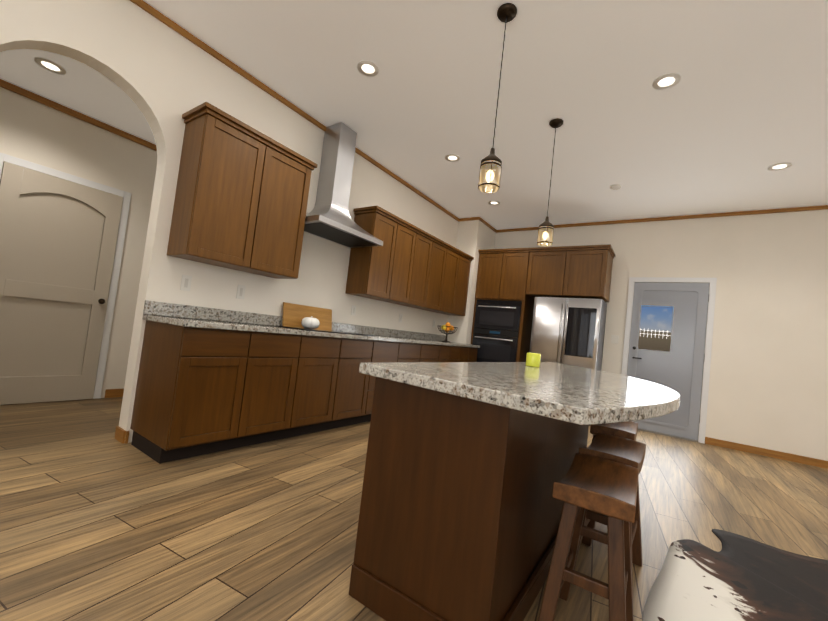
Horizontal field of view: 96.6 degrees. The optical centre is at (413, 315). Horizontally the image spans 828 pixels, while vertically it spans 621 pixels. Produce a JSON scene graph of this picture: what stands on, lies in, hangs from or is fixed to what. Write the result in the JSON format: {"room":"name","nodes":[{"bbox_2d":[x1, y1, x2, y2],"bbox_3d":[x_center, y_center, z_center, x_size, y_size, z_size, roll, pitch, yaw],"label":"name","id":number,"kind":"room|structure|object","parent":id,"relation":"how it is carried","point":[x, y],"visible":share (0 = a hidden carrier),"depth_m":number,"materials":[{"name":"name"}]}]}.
{"room":"kitchen","nodes":[
{"label":"kitchen","id":0,"kind":"room"},
{"bbox_2d":[0,49,155,144],"bbox_3d":[-2.763,-1.934,2.928,1.598,0.100,3.300,5,-3,35],"label":"ceiling","id":1,"kind":"structure","parent":0,"point":[84,89],"depth_m":3.06,"materials":[{"name":"paint"}]},
{"bbox_2d":[34,57,65,74],"bbox_3d":[-2.743,-1.884,2.785,0.176,0.006,0.176,5,-3,35],"label":"recessed light","id":2,"kind":"object","parent":1,"relation":"in","point":[49,65],"visible":1,"depth_m":2.78,"materials":[{"name":"white"}]},
{"bbox_2d":[0,87,156,397],"bbox_3d":[-3.471,-0.588,3.246,0.150,2.700,3.300,5,-3,35],"label":"wall","id":3,"kind":"structure","parent":0,"point":[32,131],"depth_m":3.67,"materials":[{"name":"paint"}]},
{"bbox_2d":[0,153,130,404],"bbox_3d":[-3.265,-0.261,3.344,0.112,2.106,0.950,5,-3,35],"label":"hall door","id":4,"kind":"structure","parent":3,"relation":"in","point":[62,236],"depth_m":3.38,"materials":[{"name":"white wood"}]},
{"bbox_2d":[0,79,156,150],"bbox_3d":[-3.255,-1.891,3.259,0.020,0.056,3.000,5,-3,35],"label":"crown molding","id":5,"kind":"structure","parent":3,"relation":"attached to","point":[54,105],"depth_m":3.40,"materials":[{"name":"brown wood"}]},
{"bbox_2d":[104,389,123,397],"bbox_3d":[-2.927,0.827,4.044,0.014,0.085,0.730,5,-3,35],"label":"baseboard","id":6,"kind":"structure","parent":3,"relation":"attached to","point":[110,393],"depth_m":3.79,"materials":[{"name":"brown wood"}]},
{"bbox_2d":[0,0,458,442],"bbox_3d":[-1.450,-0.529,3.438,0.150,3.050,8.900,5,-3,35],"label":"wall","id":7,"kind":"structure","parent":0,"point":[162,76],"depth_m":2.82,"materials":[{"name":"paint"}]},
{"bbox_2d":[180,275,191,290],"bbox_3d":[-1.770,-0.255,2.868,0.008,0.120,0.070,5,-3,35],"label":"electrical outlet plate","id":8,"kind":"object","parent":7,"relation":"attached to","point":[186,280],"depth_m":2.86,"materials":[{"name":"white plastic"}]},
{"bbox_2d":[236,285,245,298],"bbox_3d":[-1.517,-0.209,3.237,0.008,0.120,0.070,5,-3,35],"label":"electrical outlet plate","id":9,"kind":"object","parent":7,"relation":"attached to","point":[241,288],"depth_m":3.23,"materials":[{"name":"white plastic"}]},
{"bbox_2d":[167,102,317,278],"bbox_3d":[-1.371,-0.921,3.055,0.360,1.070,1.000,5,-3,35],"label":"upper cabinet","id":10,"kind":"object","parent":7,"relation":"attached to","point":[241,196],"visible":1,"depth_m":2.83,"materials":[{"name":"brown wood"}]},
{"bbox_2d":[304,122,382,247],"bbox_3d":[-0.729,-1.385,3.806,0.497,1.152,0.900,5,-3,35],"label":"range hood","id":11,"kind":"object","parent":7,"relation":"attached to","point":[328,217],"visible":0.92,"depth_m":3.78,"materials":[{"name":"silver metal"}]},
{"bbox_2d":[351,305,355,315],"bbox_3d":[-0.719,-0.065,4.403,0.008,0.120,0.070,5,-3,35],"label":"electrical outlet plate","id":12,"kind":"object","parent":7,"relation":"attached to","point":[353,311],"depth_m":4.40,"materials":[{"name":"white plastic"}]},
{"bbox_2d":[345,206,400,301],"bbox_3d":[-0.494,-0.705,4.369,0.330,0.958,0.407,5,-3,35],"label":"upper cabinet","id":13,"kind":"object","parent":7,"relation":"attached to","point":[370,269],"depth_m":4.24,"materials":[{"name":"brown wood"}]},
{"bbox_2d":[370,222,416,305],"bbox_3d":[-0.265,-0.664,4.702,0.330,0.958,0.406,5,-3,35],"label":"upper cabinet","id":14,"kind":"object","parent":7,"relation":"attached to","point":[408,264],"depth_m":4.64,"materials":[{"name":"brown wood"}]},
{"bbox_2d":[389,230,432,309],"bbox_3d":[-0.037,-0.622,5.036,0.330,0.958,0.407,5,-3,35],"label":"upper cabinet","id":15,"kind":"object","parent":7,"relation":"attached to","point":[424,263],"depth_m":4.98,"materials":[{"name":"brown wood"}]},
{"bbox_2d":[409,238,448,309],"bbox_3d":[0.192,-0.581,5.370,0.330,0.958,0.407,5,-3,35],"label":"upper cabinet","id":16,"kind":"object","parent":7,"relation":"attached to","point":[440,251],"depth_m":5.31,"materials":[{"name":"brown wood"}]},
{"bbox_2d":[429,246,460,313],"bbox_3d":[0.420,-0.540,5.704,0.330,0.958,0.406,5,-3,35],"label":"upper cabinet","id":17,"kind":"object","parent":7,"relation":"attached to","point":[453,267],"depth_m":5.66,"materials":[{"name":"brown wood"}]},
{"bbox_2d":[449,254,472,315],"bbox_3d":[0.649,-0.498,6.038,0.330,0.958,0.407,5,-3,35],"label":"upper cabinet","id":18,"kind":"object","parent":7,"relation":"attached to","point":[463,278],"depth_m":5.97,"materials":[{"name":"brown wood"}]},
{"bbox_2d":[0,397,827,620],"bbox_3d":[0.670,1.215,1.771,8.950,0.100,8.900,5,-3,35],"label":"floor","id":19,"kind":"structure","parent":0,"point":[99,521],"depth_m":1.89,"materials":[{"name":"brown wood"}]},
{"bbox_2d":[130,320,253,463],"bbox_3d":[-1.611,0.509,2.661,0.600,0.880,0.455,5,-3,35],"label":"base cabinet","id":20,"kind":"object","parent":19,"relation":"on","point":[201,391],"depth_m":2.48,"materials":[{"name":"brown wood"}]},
{"bbox_2d":[238,332,305,447],"bbox_3d":[-1.355,0.555,3.035,0.600,0.880,0.455,5,-3,35],"label":"base cabinet","id":21,"kind":"object","parent":19,"relation":"on","point":[276,358],"depth_m":2.88,"materials":[{"name":"brown wood"}]},
{"bbox_2d":[290,335,345,436],"bbox_3d":[-1.098,0.602,3.410,0.600,0.880,0.460,5,-3,35],"label":"base cabinet","id":22,"kind":"object","parent":19,"relation":"on","point":[321,356],"depth_m":3.26,"materials":[{"name":"brown wood"}]},
{"bbox_2d":[334,338,373,427],"bbox_3d":[-0.839,0.648,3.788,0.600,0.880,0.460,5,-3,35],"label":"base cabinet","id":23,"kind":"object","parent":19,"relation":"on","point":[353,386],"depth_m":3.63,"materials":[{"name":"brown wood"}]},
{"bbox_2d":[366,340,401,421],"bbox_3d":[-0.584,0.695,4.161,0.600,0.880,0.450,5,-3,35],"label":"base cabinet","id":24,"kind":"object","parent":19,"relation":"on","point":[384,351],"depth_m":3.96,"materials":[{"name":"brown wood"}]},
{"bbox_2d":[398,342,421,361],"bbox_3d":[-0.329,0.741,4.533,0.600,0.880,0.455,5,-3,35],"label":"base cabinet","id":25,"kind":"object","parent":19,"relation":"on","point":[411,352],"depth_m":4.40,"materials":[{"name":"brown wood"}]},
{"bbox_2d":[422,344,441,361],"bbox_3d":[-0.074,0.787,4.906,0.600,0.880,0.455,5,-3,35],"label":"base cabinet","id":26,"kind":"object","parent":19,"relation":"on","point":[430,353],"depth_m":4.78,"materials":[{"name":"brown wood"}]},
{"bbox_2d":[438,345,453,361],"bbox_3d":[0.137,0.825,5.214,0.600,0.880,0.295,5,-3,35],"label":"base cabinet","id":27,"kind":"object","parent":19,"relation":"on","point":[445,349],"depth_m":5.09,"materials":[{"name":"brown wood"}]},
{"bbox_2d":[450,346,461,361],"bbox_3d":[0.303,0.855,5.456,0.600,0.880,0.295,5,-3,35],"label":"base cabinet","id":28,"kind":"object","parent":19,"relation":"on","point":[456,352],"depth_m":5.34,"materials":[{"name":"brown wood"}]},
{"bbox_2d":[462,347,469,361],"bbox_3d":[0.472,0.885,5.704,0.600,0.880,0.308,5,-3,35],"label":"base cabinet","id":29,"kind":"object","parent":19,"relation":"on","point":[465,351],"depth_m":5.60,"materials":[{"name":"brown wood"}]},
{"bbox_2d":[349,377,588,620],"bbox_3d":[0.686,0.774,2.221,0.573,0.827,2.377,5,-3,35],"label":"kitchen island","id":30,"kind":"object","parent":19,"relation":"on","point":[461,507],"visible":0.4,"depth_m":1.26,"materials":[{"name":"brown wood"}]},
{"bbox_2d":[359,362,679,424],"bbox_3d":[0.969,0.369,2.236,1.021,0.040,2.888,5,-3,35],"label":"island countertop","id":31,"kind":"structure","parent":30,"relation":"on","point":[578,395],"depth_m":1.25,"materials":[{"name":"stone"}]},
{"bbox_2d":[526,352,540,366],"bbox_3d":[0.800,0.295,2.478,0.092,0.090,0.092,5,-3,35],"label":"candle jar","id":32,"kind":"object","parent":31,"relation":"on","point":[533,359],"visible":1,"depth_m":2.44,"materials":[{"name":"yellow"}]},
{"bbox_2d":[466,347,477,361],"bbox_3d":[0.646,0.917,5.957,0.600,0.880,0.308,5,-3,35],"label":"base cabinet","id":33,"kind":"object","parent":19,"relation":"on","point":[473,351],"depth_m":5.81,"materials":[{"name":"brown wood"}]},
{"bbox_2d":[142,300,479,347],"bbox_3d":[-0.439,0.202,4.283,0.635,0.138,4.421,5,-3,35],"label":"countertop","id":34,"kind":"structure","parent":33,"relation":"on","point":[186,315],"depth_m":3.13,"materials":[{"name":"stone"}]},
{"bbox_2d":[282,302,331,329],"bbox_3d":[-1.082,0.018,3.801,0.057,0.235,0.620,5,-3,35],"label":"cutting board","id":35,"kind":"object","parent":34,"relation":"on","point":[294,315],"visible":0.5,"depth_m":3.73,"materials":[{"name":"brown wood"}]},
{"bbox_2d":[276,325,373,335],"bbox_3d":[-0.855,0.153,3.689,0.490,0.008,0.860,5,-3,35],"label":"cooktop","id":36,"kind":"object","parent":34,"relation":"in","point":[320,330],"visible":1,"depth_m":3.50,"materials":[{"name":"black glass"}]},
{"bbox_2d":[301,316,319,328],"bbox_3d":[-1.019,0.064,3.644,0.173,0.125,0.176,5,-3,35],"label":"ornament","id":37,"kind":"object","parent":36,"relation":"on","point":[311,322],"visible":1,"depth_m":3.58,"materials":[{"name":"white ceramic"}]},
{"bbox_2d":[437,322,457,341],"bbox_3d":[0.510,0.251,5.691,0.318,0.305,0.318,5,-3,35],"label":"fruit bowl","id":38,"kind":"object","parent":34,"relation":"on","point":[447,327],"visible":1,"depth_m":5.64,"materials":[{"name":"food"}]},
{"bbox_2d":[471,248,533,361],"bbox_3d":[1.450,0.190,6.164,0.878,2.520,0.643,5,-3,35],"label":"tall cabinet","id":39,"kind":"object","parent":19,"relation":"on","point":[502,317],"visible":0.75,"depth_m":5.93,"materials":[{"name":"brown wood"}]},
{"bbox_2d":[529,297,606,425],"bbox_3d":[2.263,0.632,5.535,0.920,1.765,0.662,5,-3,35],"label":"fridge","id":40,"kind":"object","parent":19,"relation":"on","point":[569,331],"visible":0.44,"depth_m":5.29,"materials":[{"name":"grey metal"}]},
{"bbox_2d":[538,453,638,620],"bbox_3d":[0.620,0.841,1.279,0.287,0.586,0.480,5,-3,35],"label":"stool","id":41,"kind":"object","parent":19,"relation":"on","point":[608,488],"visible":1,"depth_m":1.16,"materials":[{"name":"brown wood"}]},
{"bbox_2d":[574,433,645,595],"bbox_3d":[0.909,0.894,1.719,0.283,0.586,0.478,5,-3,35],"label":"stool","id":42,"kind":"object","parent":19,"relation":"on","point":[629,452],"visible":0.4,"depth_m":1.77,"materials":[{"name":"brown wood"}]},
{"bbox_2d":[590,421,637,440],"bbox_3d":[1.220,0.955,2.279,0.279,0.586,0.476,5,-3,35],"label":"stool","id":43,"kind":"object","parent":19,"relation":"on","point":[628,429],"visible":0.27,"depth_m":2.17,"materials":[{"name":"brown wood"}]},
{"bbox_2d":[643,529,827,620],"bbox_3d":[1.953,1.274,1.128,2.107,0.006,2.461,5,-3,35],"label":"cowhide rug","id":44,"kind":"object","parent":19,"relation":"on","point":[737,577],"visible":1,"depth_m":1.72,"materials":[{"name":"brown fur"}]},
{"bbox_2d":[447,220,495,343],"bbox_3d":[0.973,-0.114,6.509,0.379,3.050,0.750,5,-3,35],"label":"wall","id":45,"kind":"structure","parent":0,"point":[474,237],"depth_m":6.20,"materials":[{"name":"paint"}]},
{"bbox_2d":[130,0,827,232],"bbox_3d":[1.686,-1.786,1.355,7.200,0.046,8.750,5,-3,35],"label":"crown molding","id":46,"kind":"structure","parent":45,"relation":"attached to","point":[161,17],"depth_m":4.44,"materials":[{"name":"brown wood"}]},
{"bbox_2d":[143,0,827,229],"bbox_3d":[1.675,-1.860,1.463,7.350,0.100,8.900,5,-3,35],"label":"ceiling","id":47,"kind":"structure","parent":0,"point":[731,116],"depth_m":2.99,"materials":[{"name":"paint"}]},
{"bbox_2d":[357,60,378,76],"bbox_3d":[-0.364,-1.964,2.933,0.174,0.006,0.174,5,-3,26],"label":"recessed light","id":48,"kind":"object","parent":47,"relation":"in","point":[371,69],"depth_m":2.93,"materials":[{"name":"white"}]},
{"bbox_2d":[445,154,459,161],"bbox_3d":[0.444,-1.812,4.237,0.174,0.006,0.174,7,-3,-10],"label":"recessed light","id":49,"kind":"object","parent":47,"relation":"in","point":[450,157],"depth_m":4.23,"materials":[{"name":"white"}]},
{"bbox_2d":[488,201,499,204],"bbox_3d":[1.188,-1.671,5.465,0.174,0.006,0.174,6,-3,8],"label":"recessed light","id":50,"kind":"object","parent":47,"relation":"in","point":[490,202],"depth_m":5.46,"materials":[{"name":"white"}]},
{"bbox_2d":[478,3,516,192],"bbox_3d":[0.516,-1.329,2.270,0.128,1.134,0.128,5,-3,35],"label":"pendant light","id":51,"kind":"object","parent":47,"relation":"hanging from","point":[506,13],"visible":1,"depth_m":2.26,"materials":[{"name":"brown metal"}]},
{"bbox_2d":[537,118,562,245],"bbox_3d":[1.233,-1.198,3.335,0.128,1.134,0.128,5,-3,35],"label":"pendant light","id":52,"kind":"object","parent":47,"relation":"hanging from","point":[546,225],"visible":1,"depth_m":3.32,"materials":[{"name":"brown metal"}]},
{"bbox_2d":[610,184,621,189],"bbox_3d":[2.458,-1.562,4.496,0.130,0.031,0.130,5,-3,35],"label":"smoke detector","id":53,"kind":"object","parent":47,"relation":"attached to","point":[616,187],"visible":1,"depth_m":4.46,"materials":[{"name":"white plastic"}]},
{"bbox_2d":[652,73,680,89],"bbox_3d":[1.860,-1.726,2.720,0.174,0.006,0.174,5,-3,26],"label":"recessed light","id":54,"kind":"object","parent":47,"relation":"in","point":[669,80],"depth_m":2.71,"materials":[{"name":"white"}]},
{"bbox_2d":[768,162,791,170],"bbox_3d":[3.634,-1.482,3.668,0.174,0.006,0.174,5,-3,26],"label":"recessed light","id":55,"kind":"object","parent":47,"relation":"in","point":[784,165],"depth_m":3.66,"materials":[{"name":"white"}]},
{"bbox_2d":[494,209,827,460],"bbox_3d":[4.011,0.151,4.923,7.199,3.050,0.185,5,-3,35],"label":"wall","id":56,"kind":"structure","parent":0,"point":[768,383],"depth_m":4.65,"materials":[{"name":"paint"}]},
{"bbox_2d":[526,244,615,301],"bbox_3d":[2.384,-0.631,5.651,1.127,0.730,0.601,5,-3,35],"label":"upper cabinet","id":57,"kind":"object","parent":56,"relation":"attached to","point":[584,271],"visible":0.98,"depth_m":5.41,"materials":[{"name":"brown wood"}]},
{"bbox_2d":[621,277,716,443],"bbox_3d":[3.460,0.541,5.097,1.000,2.170,0.064,5,-3,35],"label":"exterior door","id":58,"kind":"structure","parent":56,"relation":"in","point":[668,346],"depth_m":5.05,"materials":[{"name":"white wood"}]},
{"bbox_2d":[705,437,827,468],"bbox_3d":[5.241,1.728,3.773,3.610,0.085,0.029,5,-3,35],"label":"baseboard","id":59,"kind":"structure","parent":56,"relation":"attached to","point":[716,442],"depth_m":4.44,"materials":[{"name":"brown wood"}]}
]}

